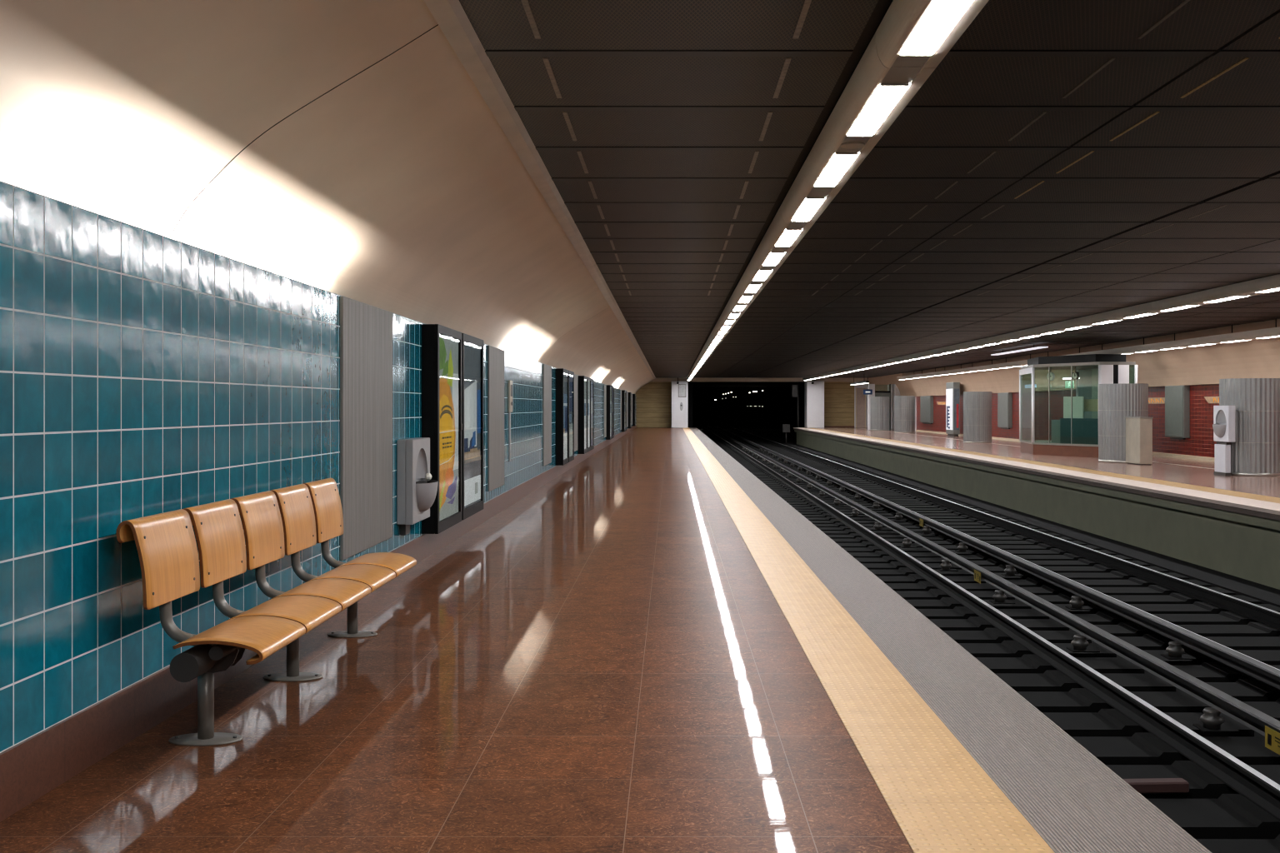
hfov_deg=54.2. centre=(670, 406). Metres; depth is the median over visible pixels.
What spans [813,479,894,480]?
sleeper
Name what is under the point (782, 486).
sleeper
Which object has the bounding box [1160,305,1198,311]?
diffuser
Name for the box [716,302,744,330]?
trough
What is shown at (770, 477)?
sleeper
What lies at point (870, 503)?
sleeper
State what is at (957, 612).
sleeper
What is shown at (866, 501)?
sleeper
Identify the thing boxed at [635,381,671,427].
wall
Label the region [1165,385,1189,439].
upper cabinet
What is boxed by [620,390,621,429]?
wall panel
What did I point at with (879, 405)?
screen
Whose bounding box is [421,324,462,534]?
case
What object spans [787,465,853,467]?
sleeper
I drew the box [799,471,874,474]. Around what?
sleeper
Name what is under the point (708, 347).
trough
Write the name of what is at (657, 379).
beam
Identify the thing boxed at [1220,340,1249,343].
diffuser
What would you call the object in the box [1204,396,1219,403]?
band
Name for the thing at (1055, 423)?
panel
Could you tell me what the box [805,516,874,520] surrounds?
sleeper
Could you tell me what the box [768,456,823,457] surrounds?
sleeper
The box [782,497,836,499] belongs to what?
sleeper
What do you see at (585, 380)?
poster
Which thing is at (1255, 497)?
tactile paving
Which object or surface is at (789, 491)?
sleeper
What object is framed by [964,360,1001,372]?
trough
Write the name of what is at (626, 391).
case
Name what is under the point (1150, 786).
block
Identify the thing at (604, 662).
floor
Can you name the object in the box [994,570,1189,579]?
sleeper
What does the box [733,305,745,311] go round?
diffuser
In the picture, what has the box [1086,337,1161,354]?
trough
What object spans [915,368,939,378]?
trough
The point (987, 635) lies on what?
sleeper
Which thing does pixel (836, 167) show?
diffuser
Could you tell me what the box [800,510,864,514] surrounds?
sleeper
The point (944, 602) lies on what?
sleeper
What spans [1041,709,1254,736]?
sleeper
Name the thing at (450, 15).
ceiling trim
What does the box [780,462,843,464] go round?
sleeper
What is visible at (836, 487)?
sleeper
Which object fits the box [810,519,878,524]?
sleeper
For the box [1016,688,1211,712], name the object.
sleeper
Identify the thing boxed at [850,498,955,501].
sleeper
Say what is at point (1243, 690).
sleeper
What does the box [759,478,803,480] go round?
sleeper
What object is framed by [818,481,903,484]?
sleeper
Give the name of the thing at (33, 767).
baseboard
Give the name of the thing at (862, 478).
sleeper
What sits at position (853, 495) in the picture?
sleeper
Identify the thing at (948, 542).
sleeper
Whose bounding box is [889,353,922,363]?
ceiling light
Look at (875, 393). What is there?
portal
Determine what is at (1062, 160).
ceiling
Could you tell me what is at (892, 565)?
sleeper
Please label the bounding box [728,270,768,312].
trough
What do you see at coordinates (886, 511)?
sleeper
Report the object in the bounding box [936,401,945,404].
band
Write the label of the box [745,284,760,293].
diffuser
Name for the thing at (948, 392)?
poster
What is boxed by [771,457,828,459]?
sleeper
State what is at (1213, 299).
diffuser
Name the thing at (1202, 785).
sleeper
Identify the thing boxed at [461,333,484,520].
case
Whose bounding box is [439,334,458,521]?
poster
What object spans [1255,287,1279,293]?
diffuser
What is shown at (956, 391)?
poster
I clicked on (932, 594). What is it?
sleeper
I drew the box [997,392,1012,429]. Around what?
panel
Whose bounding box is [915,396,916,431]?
wall
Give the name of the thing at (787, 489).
sleeper
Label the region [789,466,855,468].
sleeper
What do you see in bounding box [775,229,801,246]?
diffuser
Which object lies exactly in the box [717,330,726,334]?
diffuser
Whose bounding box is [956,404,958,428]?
print
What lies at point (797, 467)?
sleeper
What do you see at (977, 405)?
screen
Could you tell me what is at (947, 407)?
print
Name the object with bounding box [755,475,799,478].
sleeper
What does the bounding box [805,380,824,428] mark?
pillar
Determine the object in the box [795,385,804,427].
wall
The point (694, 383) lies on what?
ceiling
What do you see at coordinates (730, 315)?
diffuser
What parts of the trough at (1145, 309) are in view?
aperture plate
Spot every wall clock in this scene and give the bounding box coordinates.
[1046,367,1054,380]
[1072,366,1079,379]
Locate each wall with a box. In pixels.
[0,180,636,753]
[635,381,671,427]
[687,381,692,427]
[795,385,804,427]
[796,432,1279,589]
[824,381,854,425]
[854,381,869,427]
[866,319,1279,396]
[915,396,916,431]
[916,384,1219,457]
[1091,367,1134,418]
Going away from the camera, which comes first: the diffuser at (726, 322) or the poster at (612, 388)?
the diffuser at (726, 322)
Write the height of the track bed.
0.200 m
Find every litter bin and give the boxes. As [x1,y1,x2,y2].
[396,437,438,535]
[1212,405,1234,475]
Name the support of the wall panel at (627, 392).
attached to the wall at (143, 372)
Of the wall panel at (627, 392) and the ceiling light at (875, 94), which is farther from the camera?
the wall panel at (627, 392)
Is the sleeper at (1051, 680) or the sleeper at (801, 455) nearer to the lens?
the sleeper at (1051, 680)
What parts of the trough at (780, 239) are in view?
aperture plate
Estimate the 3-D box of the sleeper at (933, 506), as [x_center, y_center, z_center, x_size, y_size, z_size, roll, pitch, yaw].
[5.925,2.430,30.100,2.750,0.100,0.520,0,0,0]
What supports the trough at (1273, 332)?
hanging from the ceiling at (1062, 160)
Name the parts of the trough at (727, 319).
aperture plate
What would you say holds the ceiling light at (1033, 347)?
hanging from the ceiling at (1062, 160)
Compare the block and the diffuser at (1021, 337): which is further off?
the diffuser at (1021, 337)
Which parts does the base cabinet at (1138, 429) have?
plate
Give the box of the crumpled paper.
[425,473,431,480]
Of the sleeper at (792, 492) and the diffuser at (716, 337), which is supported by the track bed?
the sleeper at (792, 492)
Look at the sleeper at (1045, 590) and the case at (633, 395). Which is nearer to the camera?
the sleeper at (1045, 590)
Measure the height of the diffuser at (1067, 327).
0.036 m
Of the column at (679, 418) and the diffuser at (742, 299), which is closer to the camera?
the diffuser at (742, 299)
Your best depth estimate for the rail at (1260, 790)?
10.24 m
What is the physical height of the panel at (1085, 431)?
0.700 m
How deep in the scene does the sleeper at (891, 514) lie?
27.81 m
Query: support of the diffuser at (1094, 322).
attached to the trough at (1145, 309)
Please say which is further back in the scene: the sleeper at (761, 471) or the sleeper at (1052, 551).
the sleeper at (761, 471)
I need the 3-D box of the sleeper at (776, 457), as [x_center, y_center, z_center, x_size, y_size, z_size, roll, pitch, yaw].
[5.925,2.430,58.900,2.750,0.100,0.520,0,0,0]
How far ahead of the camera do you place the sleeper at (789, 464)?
51.44 m
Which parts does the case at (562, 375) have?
door frame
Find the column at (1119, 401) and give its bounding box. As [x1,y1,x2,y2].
[1098,383,1148,463]
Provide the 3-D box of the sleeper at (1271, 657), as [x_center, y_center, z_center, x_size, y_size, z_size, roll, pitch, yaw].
[5.925,2.430,12.100,2.750,0.100,0.520,0,0,0]
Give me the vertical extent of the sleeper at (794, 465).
0.100 m
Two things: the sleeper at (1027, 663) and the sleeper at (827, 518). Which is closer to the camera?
the sleeper at (1027, 663)
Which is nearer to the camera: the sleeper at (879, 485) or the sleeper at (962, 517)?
the sleeper at (962, 517)
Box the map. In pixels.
[678,384,685,397]
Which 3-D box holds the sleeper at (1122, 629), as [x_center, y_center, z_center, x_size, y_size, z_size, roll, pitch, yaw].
[5.925,2.430,13.540,2.750,0.100,0.520,0,0,0]
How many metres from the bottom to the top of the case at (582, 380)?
1.885 m
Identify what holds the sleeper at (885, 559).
on the track bed
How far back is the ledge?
21.36 m
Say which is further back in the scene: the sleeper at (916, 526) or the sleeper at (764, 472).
the sleeper at (764, 472)
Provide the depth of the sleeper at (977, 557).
19.92 m
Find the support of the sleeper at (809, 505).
on the track bed
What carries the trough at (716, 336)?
attached to the ceiling at (1062, 160)
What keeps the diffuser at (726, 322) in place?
attached to the trough at (727, 319)
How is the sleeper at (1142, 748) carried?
on the track bed
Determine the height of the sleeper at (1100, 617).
0.100 m
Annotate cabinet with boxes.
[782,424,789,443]
[920,395,933,424]
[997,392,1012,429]
[1125,416,1153,464]
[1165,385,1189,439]
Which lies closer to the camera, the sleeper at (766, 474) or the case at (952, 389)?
the sleeper at (766, 474)
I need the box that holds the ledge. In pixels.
[783,443,1279,607]
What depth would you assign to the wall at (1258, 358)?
33.94 m
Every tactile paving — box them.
[682,427,1054,852]
[804,427,1279,503]
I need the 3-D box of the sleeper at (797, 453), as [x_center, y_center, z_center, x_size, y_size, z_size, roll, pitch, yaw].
[5.925,2.430,63.220,2.750,0.100,0.520,0,0,0]
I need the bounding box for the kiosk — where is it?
[1019,354,1137,458]
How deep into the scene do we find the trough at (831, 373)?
66.11 m
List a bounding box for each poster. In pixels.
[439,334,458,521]
[464,341,480,509]
[563,373,567,459]
[569,375,572,456]
[584,379,586,449]
[587,380,589,447]
[590,381,592,445]
[610,387,611,436]
[612,388,613,434]
[945,389,952,429]
[954,389,959,429]
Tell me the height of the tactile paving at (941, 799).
0.304 m
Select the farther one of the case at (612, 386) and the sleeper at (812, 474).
the case at (612, 386)
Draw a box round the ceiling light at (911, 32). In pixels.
[875,0,989,68]
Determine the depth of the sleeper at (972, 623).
13.77 m
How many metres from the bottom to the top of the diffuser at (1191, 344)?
0.036 m
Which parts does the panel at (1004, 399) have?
panel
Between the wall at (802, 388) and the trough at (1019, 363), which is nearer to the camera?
the trough at (1019, 363)
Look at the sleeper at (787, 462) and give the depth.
53.61 m
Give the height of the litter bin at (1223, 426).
1.400 m
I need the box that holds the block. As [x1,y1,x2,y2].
[1122,778,1189,794]
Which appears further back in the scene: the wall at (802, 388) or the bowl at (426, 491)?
the wall at (802, 388)
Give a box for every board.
[1063,396,1084,418]
[1084,399,1098,411]
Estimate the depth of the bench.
5.72 m
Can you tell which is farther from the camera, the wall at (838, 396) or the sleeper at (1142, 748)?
the wall at (838, 396)
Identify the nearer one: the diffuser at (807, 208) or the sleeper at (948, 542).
the diffuser at (807, 208)
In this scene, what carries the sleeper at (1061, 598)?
on the track bed
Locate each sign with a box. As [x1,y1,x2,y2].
[863,375,872,394]
[1025,373,1036,388]
[1065,378,1074,388]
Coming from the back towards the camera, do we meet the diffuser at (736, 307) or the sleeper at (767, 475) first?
the sleeper at (767, 475)
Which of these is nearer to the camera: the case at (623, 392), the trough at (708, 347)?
the trough at (708, 347)
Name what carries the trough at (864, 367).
attached to the ceiling at (1062, 160)
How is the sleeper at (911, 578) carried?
on the track bed
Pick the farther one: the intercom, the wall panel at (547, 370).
the wall panel at (547, 370)
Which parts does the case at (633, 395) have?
door frame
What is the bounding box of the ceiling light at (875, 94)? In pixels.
[780,32,935,224]
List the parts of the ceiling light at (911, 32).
aperture plate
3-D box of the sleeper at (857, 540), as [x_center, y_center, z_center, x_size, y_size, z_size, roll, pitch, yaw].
[2.925,2.430,22.540,2.850,0.100,0.520,0,0,0]
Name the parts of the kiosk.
post, head panel, post, sill, post, head rail, panel, post, white panel, white panel, post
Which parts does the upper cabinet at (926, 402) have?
panel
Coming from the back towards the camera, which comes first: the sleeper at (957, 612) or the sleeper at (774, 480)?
the sleeper at (774, 480)
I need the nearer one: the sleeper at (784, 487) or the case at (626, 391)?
the sleeper at (784, 487)
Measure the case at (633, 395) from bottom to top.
1.885 m
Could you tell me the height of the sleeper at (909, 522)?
0.100 m
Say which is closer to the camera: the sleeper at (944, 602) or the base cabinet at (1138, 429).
the sleeper at (944, 602)
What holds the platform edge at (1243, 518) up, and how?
on the wall at (1247, 552)
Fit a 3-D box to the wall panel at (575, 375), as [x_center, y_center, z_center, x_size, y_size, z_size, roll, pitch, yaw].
[-2.229,0.147,28.750,0.022,1.790,2.100,0,0,0]
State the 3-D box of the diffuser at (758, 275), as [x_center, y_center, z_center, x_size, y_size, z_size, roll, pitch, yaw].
[1.147,-1.662,15.740,0.146,0.036,1.190,0,0,0]
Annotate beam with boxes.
[650,377,867,381]
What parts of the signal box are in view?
post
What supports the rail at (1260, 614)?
on the sleeper at (758, 452)
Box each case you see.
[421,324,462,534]
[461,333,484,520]
[555,368,569,465]
[568,370,574,462]
[577,375,587,454]
[587,377,590,452]
[590,378,594,449]
[605,385,612,439]
[612,385,614,438]
[621,390,625,431]
[625,390,626,430]
[627,392,631,428]
[632,394,635,426]
[945,382,959,436]
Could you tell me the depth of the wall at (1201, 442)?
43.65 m
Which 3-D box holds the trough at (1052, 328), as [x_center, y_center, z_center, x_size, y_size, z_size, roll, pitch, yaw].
[8.534,-1.734,29.683,0.302,0.181,5.232,0,0,0]
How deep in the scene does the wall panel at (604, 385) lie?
41.85 m
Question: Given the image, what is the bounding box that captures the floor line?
[861,428,1213,469]
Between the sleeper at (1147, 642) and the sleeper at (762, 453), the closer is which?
the sleeper at (1147, 642)
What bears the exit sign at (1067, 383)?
hanging from the lamp
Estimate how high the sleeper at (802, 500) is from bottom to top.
0.100 m
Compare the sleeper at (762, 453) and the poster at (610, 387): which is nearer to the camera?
the poster at (610, 387)
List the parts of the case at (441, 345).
door frame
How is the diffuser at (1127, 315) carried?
attached to the trough at (1145, 309)
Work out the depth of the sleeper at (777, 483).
39.02 m
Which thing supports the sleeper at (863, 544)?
on the track bed
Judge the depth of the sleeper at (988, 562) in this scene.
19.18 m
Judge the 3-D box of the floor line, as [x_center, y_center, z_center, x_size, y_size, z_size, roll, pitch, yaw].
[11.990,1.378,44.000,0.080,0.004,72.000,0,0,0]
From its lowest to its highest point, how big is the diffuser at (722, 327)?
0.036 m
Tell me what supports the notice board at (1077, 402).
on the panel at (1085, 431)
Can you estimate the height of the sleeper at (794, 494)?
0.100 m
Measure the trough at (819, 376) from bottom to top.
0.181 m
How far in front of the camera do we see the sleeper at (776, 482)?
39.88 m
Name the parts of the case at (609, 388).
door frame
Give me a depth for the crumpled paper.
10.60 m
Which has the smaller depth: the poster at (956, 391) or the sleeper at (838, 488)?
the sleeper at (838, 488)
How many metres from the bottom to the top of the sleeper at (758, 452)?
0.100 m
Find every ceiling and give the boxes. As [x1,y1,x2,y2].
[0,0,654,394]
[459,0,1279,377]
[692,381,804,386]
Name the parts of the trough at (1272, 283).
aperture plate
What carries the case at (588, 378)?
attached to the wall at (143, 372)
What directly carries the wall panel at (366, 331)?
attached to the wall at (143, 372)
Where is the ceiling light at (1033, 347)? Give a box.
[990,345,1048,355]
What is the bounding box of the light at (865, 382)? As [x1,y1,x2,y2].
[850,375,869,384]
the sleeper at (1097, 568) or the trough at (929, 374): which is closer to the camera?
the sleeper at (1097, 568)
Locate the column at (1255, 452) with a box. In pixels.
[1219,378,1279,476]
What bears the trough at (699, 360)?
attached to the ceiling at (1062, 160)
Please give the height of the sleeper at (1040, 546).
0.100 m
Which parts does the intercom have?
plate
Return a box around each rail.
[702,426,1279,820]
[706,425,1279,754]
[714,425,1279,689]
[729,426,1279,629]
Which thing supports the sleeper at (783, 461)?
on the track bed
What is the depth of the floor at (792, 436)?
114.46 m
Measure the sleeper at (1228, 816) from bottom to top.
0.100 m
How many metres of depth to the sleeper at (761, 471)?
46.05 m
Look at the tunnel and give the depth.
140.00 m
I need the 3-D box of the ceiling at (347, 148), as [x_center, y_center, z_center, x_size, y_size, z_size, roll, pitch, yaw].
[-1.751,-1.137,37.500,1.395,1.474,89.000,0,0,0]
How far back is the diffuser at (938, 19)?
5.41 m
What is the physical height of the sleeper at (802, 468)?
0.100 m
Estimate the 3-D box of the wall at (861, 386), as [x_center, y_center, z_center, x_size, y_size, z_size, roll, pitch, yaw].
[12.925,-0.270,82.200,1.750,3.300,0.400,0,0,0]
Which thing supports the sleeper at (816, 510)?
on the track bed
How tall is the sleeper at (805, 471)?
0.100 m
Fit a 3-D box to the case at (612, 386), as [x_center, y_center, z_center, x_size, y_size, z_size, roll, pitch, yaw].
[-2.162,0.203,45.300,0.155,1.885,1.400,0,0,0]
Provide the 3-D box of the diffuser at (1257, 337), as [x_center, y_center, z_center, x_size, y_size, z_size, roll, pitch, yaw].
[12.632,-1.472,26.222,0.146,0.036,1.190,0,0,0]
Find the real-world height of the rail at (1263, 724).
0.260 m
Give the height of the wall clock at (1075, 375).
0.386 m
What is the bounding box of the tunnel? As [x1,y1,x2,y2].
[692,386,795,429]
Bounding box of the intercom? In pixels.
[507,380,512,461]
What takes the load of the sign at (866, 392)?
hanging from the ceiling at (1062, 160)
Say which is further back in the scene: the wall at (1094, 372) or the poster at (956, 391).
the poster at (956, 391)
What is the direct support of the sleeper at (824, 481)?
on the track bed
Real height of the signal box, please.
4.300 m
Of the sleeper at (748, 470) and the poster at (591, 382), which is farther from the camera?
the sleeper at (748, 470)
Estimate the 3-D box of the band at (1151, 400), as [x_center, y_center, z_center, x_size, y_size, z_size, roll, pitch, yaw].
[13.650,-0.165,35.800,0.016,0.170,3.000,0,0,0]
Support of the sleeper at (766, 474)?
on the track bed
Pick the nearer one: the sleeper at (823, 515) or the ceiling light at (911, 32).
the ceiling light at (911, 32)
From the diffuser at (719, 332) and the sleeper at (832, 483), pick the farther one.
the sleeper at (832, 483)
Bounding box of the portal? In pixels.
[867,384,890,429]
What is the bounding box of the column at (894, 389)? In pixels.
[887,384,899,429]
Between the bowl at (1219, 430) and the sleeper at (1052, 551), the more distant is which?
the bowl at (1219, 430)
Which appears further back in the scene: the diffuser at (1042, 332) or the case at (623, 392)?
the case at (623, 392)
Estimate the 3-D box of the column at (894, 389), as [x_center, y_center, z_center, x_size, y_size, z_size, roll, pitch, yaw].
[13.430,-0.120,74.850,0.460,3.000,2.700,0,0,0]
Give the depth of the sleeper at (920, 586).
16.64 m
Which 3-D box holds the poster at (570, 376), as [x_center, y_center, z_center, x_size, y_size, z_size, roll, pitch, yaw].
[-2.115,0.191,26.340,0.005,1.712,1.170,0,0,0]
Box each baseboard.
[0,424,636,822]
[824,425,854,427]
[915,430,1214,461]
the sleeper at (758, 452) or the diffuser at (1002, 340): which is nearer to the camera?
the diffuser at (1002, 340)
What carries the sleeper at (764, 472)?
on the track bed
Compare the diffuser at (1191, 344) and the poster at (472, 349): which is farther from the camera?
the diffuser at (1191, 344)
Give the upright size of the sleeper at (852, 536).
0.100 m
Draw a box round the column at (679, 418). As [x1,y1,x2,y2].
[671,380,687,428]
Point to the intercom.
(509, 382)
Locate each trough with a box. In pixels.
[690,367,697,374]
[692,365,700,371]
[694,360,704,367]
[696,354,708,363]
[700,346,713,358]
[704,337,720,351]
[709,323,730,342]
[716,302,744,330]
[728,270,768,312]
[745,206,813,282]
[802,375,813,380]
[811,373,825,379]
[822,370,839,376]
[835,367,852,374]
[850,364,874,371]
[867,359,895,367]
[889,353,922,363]
[896,375,916,379]
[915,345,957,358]
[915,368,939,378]
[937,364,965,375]
[950,335,1004,351]
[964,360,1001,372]
[995,322,1070,342]
[995,354,1030,368]
[1047,347,1086,356]
[1058,302,1167,329]
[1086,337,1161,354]
[1150,274,1279,312]
[1154,325,1256,349]
[1247,318,1279,339]
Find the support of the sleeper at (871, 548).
on the track bed
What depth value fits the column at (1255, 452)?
24.70 m
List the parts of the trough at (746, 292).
aperture plate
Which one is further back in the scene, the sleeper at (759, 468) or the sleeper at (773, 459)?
the sleeper at (773, 459)
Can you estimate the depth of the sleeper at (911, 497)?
32.91 m
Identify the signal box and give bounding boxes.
[791,381,799,427]
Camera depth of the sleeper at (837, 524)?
25.37 m
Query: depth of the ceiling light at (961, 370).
55.58 m
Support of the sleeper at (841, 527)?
on the track bed
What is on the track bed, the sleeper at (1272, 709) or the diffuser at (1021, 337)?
the sleeper at (1272, 709)
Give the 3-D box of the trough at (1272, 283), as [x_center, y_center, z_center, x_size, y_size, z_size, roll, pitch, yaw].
[8.534,-1.734,19.201,0.302,0.181,5.232,0,0,0]
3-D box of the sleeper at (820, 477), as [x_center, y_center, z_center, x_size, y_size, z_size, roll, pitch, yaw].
[5.925,2.430,42.340,2.750,0.100,0.520,0,0,0]
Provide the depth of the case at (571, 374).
26.52 m
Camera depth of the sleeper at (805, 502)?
31.03 m
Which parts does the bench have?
backrest, foot plate, leg, backrest, seat, backrest, seat, foot plate, leg, backrest, seat, backrest, seat, leg, foot plate, seat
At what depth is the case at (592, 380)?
33.55 m
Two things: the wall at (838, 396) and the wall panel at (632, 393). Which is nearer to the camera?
the wall panel at (632, 393)
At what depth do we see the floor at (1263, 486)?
29.79 m
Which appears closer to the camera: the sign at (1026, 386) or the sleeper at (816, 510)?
the sleeper at (816, 510)
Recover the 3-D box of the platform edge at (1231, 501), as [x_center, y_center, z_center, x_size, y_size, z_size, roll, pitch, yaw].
[8.335,1.404,43.000,0.630,0.052,78.000,0,0,0]
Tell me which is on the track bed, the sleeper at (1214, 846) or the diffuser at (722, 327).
the sleeper at (1214, 846)
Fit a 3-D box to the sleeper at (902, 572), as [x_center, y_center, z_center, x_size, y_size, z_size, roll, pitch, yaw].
[2.925,2.430,18.220,2.850,0.100,0.520,0,0,0]
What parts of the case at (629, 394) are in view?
door frame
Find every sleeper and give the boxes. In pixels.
[746,468,784,469]
[748,470,786,471]
[750,470,788,472]
[752,472,788,474]
[753,473,794,475]
[755,475,795,476]
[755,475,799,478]
[758,451,808,452]
[758,477,796,479]
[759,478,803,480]
[760,451,810,453]
[760,480,804,481]
[761,453,813,454]
[762,480,808,483]
[763,453,815,454]
[764,482,809,484]
[766,455,820,456]
[766,483,812,485]
[767,485,815,487]
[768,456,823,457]
[769,486,818,489]
[770,456,825,458]
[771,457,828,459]
[771,488,821,490]
[773,459,830,459]
[773,490,819,492]
[775,459,833,460]
[775,491,827,494]
[776,460,835,461]
[777,493,831,496]
[778,460,838,462]
[780,461,840,463]
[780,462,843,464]
[780,495,834,498]
[782,463,845,464]
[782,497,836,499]
[784,464,848,465]
[784,499,842,502]
[785,465,850,466]
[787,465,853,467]
[787,501,846,504]
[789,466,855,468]
[790,467,858,469]
[790,503,850,507]
[792,468,861,469]
[793,505,854,509]
[794,469,864,470]
[795,470,866,471]
[795,508,859,512]
[797,470,869,472]
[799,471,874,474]
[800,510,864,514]
[802,473,876,474]
[802,513,869,517]
[804,474,879,475]
[805,475,884,477]
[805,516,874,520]
[808,476,886,478]
[810,477,891,479]
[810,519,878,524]
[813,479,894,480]
[813,522,886,527]
[815,480,899,482]
[817,525,893,530]
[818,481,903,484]
[821,483,906,484]
[821,529,899,534]
[823,484,911,486]
[826,485,916,488]
[826,533,906,539]
[830,487,921,489]
[831,537,914,543]
[832,489,926,491]
[835,490,932,493]
[836,541,923,547]
[839,492,937,494]
[841,545,931,552]
[842,494,943,497]
[847,495,949,499]
[848,550,940,557]
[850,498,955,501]
[854,555,950,563]
[855,500,962,503]
[858,502,969,505]
[860,561,961,569]
[863,505,976,508]
[868,506,984,510]
[869,567,973,576]
[873,509,992,513]
[877,574,985,583]
[878,512,1000,516]
[884,515,1009,519]
[885,581,999,591]
[889,517,1018,522]
[895,520,1028,525]
[895,589,1014,599]
[902,524,1039,529]
[905,597,1031,609]
[908,527,1049,532]
[915,530,1061,536]
[916,606,1049,619]
[923,535,1074,540]
[929,616,1069,630]
[930,539,1087,544]
[939,543,1101,549]
[943,628,1091,643]
[949,548,1116,554]
[958,553,1132,560]
[958,640,1116,657]
[970,559,1149,566]
[975,655,1144,673]
[980,564,1169,573]
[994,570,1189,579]
[994,670,1175,691]
[1006,577,1211,587]
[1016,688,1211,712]
[1021,585,1235,595]
[1037,593,1261,604]
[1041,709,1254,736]
[1053,601,1279,614]
[1071,732,1279,764]
[1073,611,1258,624]
[1094,622,1279,636]
[1105,760,1279,799]
[1116,634,1279,649]
[1142,647,1279,665]
[1146,794,1279,839]
[1173,662,1279,682]
[1195,834,1279,852]
[1205,679,1279,701]
[1242,698,1279,721]
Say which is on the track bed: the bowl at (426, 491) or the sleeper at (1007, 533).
the sleeper at (1007, 533)
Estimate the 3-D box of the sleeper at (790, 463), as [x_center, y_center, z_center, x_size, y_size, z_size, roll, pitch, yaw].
[5.925,2.430,52.420,2.750,0.100,0.520,0,0,0]
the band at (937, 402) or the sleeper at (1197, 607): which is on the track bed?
the sleeper at (1197, 607)
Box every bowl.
[415,480,438,511]
[1212,424,1225,437]
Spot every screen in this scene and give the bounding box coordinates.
[870,396,889,430]
[894,395,914,433]
[963,391,991,443]
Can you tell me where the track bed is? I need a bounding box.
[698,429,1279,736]
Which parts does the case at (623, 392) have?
door frame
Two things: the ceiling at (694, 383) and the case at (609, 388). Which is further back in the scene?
the ceiling at (694, 383)
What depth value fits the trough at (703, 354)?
39.92 m
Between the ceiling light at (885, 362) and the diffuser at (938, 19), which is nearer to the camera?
the diffuser at (938, 19)
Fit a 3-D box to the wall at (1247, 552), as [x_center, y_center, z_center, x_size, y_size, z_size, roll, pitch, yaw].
[8.445,2.065,43.000,0.410,0.830,78.000,0,0,0]
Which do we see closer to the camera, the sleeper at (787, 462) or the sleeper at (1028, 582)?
the sleeper at (1028, 582)
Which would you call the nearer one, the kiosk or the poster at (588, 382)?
the poster at (588, 382)
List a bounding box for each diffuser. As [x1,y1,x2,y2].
[715,335,723,339]
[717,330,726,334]
[720,325,729,329]
[724,320,734,324]
[728,313,739,318]
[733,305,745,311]
[738,295,752,303]
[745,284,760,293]
[753,270,771,280]
[762,251,784,265]
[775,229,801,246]
[791,197,824,221]
[814,152,857,186]
[847,83,908,136]
[900,0,972,55]
[1001,339,1019,342]
[1020,335,1039,339]
[1040,330,1064,334]
[1065,325,1090,329]
[1092,320,1121,324]
[1125,313,1156,318]
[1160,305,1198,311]
[1190,343,1215,346]
[1204,295,1247,303]
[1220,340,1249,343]
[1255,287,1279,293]
[1255,335,1279,339]
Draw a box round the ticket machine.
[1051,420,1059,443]
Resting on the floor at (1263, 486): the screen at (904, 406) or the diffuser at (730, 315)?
the screen at (904, 406)
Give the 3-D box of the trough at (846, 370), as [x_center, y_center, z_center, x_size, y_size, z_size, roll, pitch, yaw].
[8.534,-1.734,61.129,0.302,0.181,5.232,0,0,0]
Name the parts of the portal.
door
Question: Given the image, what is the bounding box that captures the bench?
[116,478,416,746]
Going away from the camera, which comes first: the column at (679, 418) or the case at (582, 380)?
the case at (582, 380)
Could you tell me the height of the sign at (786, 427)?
1.300 m
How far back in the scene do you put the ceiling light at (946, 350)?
39.87 m
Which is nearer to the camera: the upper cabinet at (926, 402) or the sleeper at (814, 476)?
the sleeper at (814, 476)
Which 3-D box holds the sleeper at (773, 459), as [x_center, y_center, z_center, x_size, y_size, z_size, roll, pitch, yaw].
[5.925,2.430,56.740,2.750,0.100,0.520,0,0,0]
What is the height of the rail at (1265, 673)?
0.260 m
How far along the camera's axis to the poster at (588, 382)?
32.18 m
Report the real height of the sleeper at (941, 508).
0.100 m
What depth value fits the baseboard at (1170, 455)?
34.45 m
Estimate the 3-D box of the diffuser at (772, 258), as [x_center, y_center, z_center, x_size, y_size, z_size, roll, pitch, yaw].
[1.147,-1.662,13.993,0.146,0.036,1.190,0,0,0]
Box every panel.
[340,295,392,560]
[487,345,504,491]
[542,364,551,465]
[574,374,577,451]
[603,384,606,437]
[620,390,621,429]
[626,391,627,427]
[631,393,632,424]
[1060,418,1098,444]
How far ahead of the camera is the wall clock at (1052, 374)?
35.65 m
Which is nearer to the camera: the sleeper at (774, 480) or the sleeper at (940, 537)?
the sleeper at (940, 537)
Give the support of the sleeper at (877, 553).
on the track bed
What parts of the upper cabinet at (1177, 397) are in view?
panel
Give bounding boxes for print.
[946,405,949,429]
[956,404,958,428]
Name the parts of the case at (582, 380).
door frame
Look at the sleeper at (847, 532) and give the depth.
23.86 m
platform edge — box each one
[689,427,1211,852]
[793,427,1279,514]
[794,430,1279,530]
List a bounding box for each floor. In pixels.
[0,427,913,852]
[748,429,796,443]
[817,427,1279,498]
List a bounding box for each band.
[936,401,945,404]
[1148,397,1164,404]
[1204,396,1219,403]
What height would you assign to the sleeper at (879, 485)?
0.100 m
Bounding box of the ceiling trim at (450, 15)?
[423,0,656,379]
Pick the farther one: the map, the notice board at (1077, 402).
the map

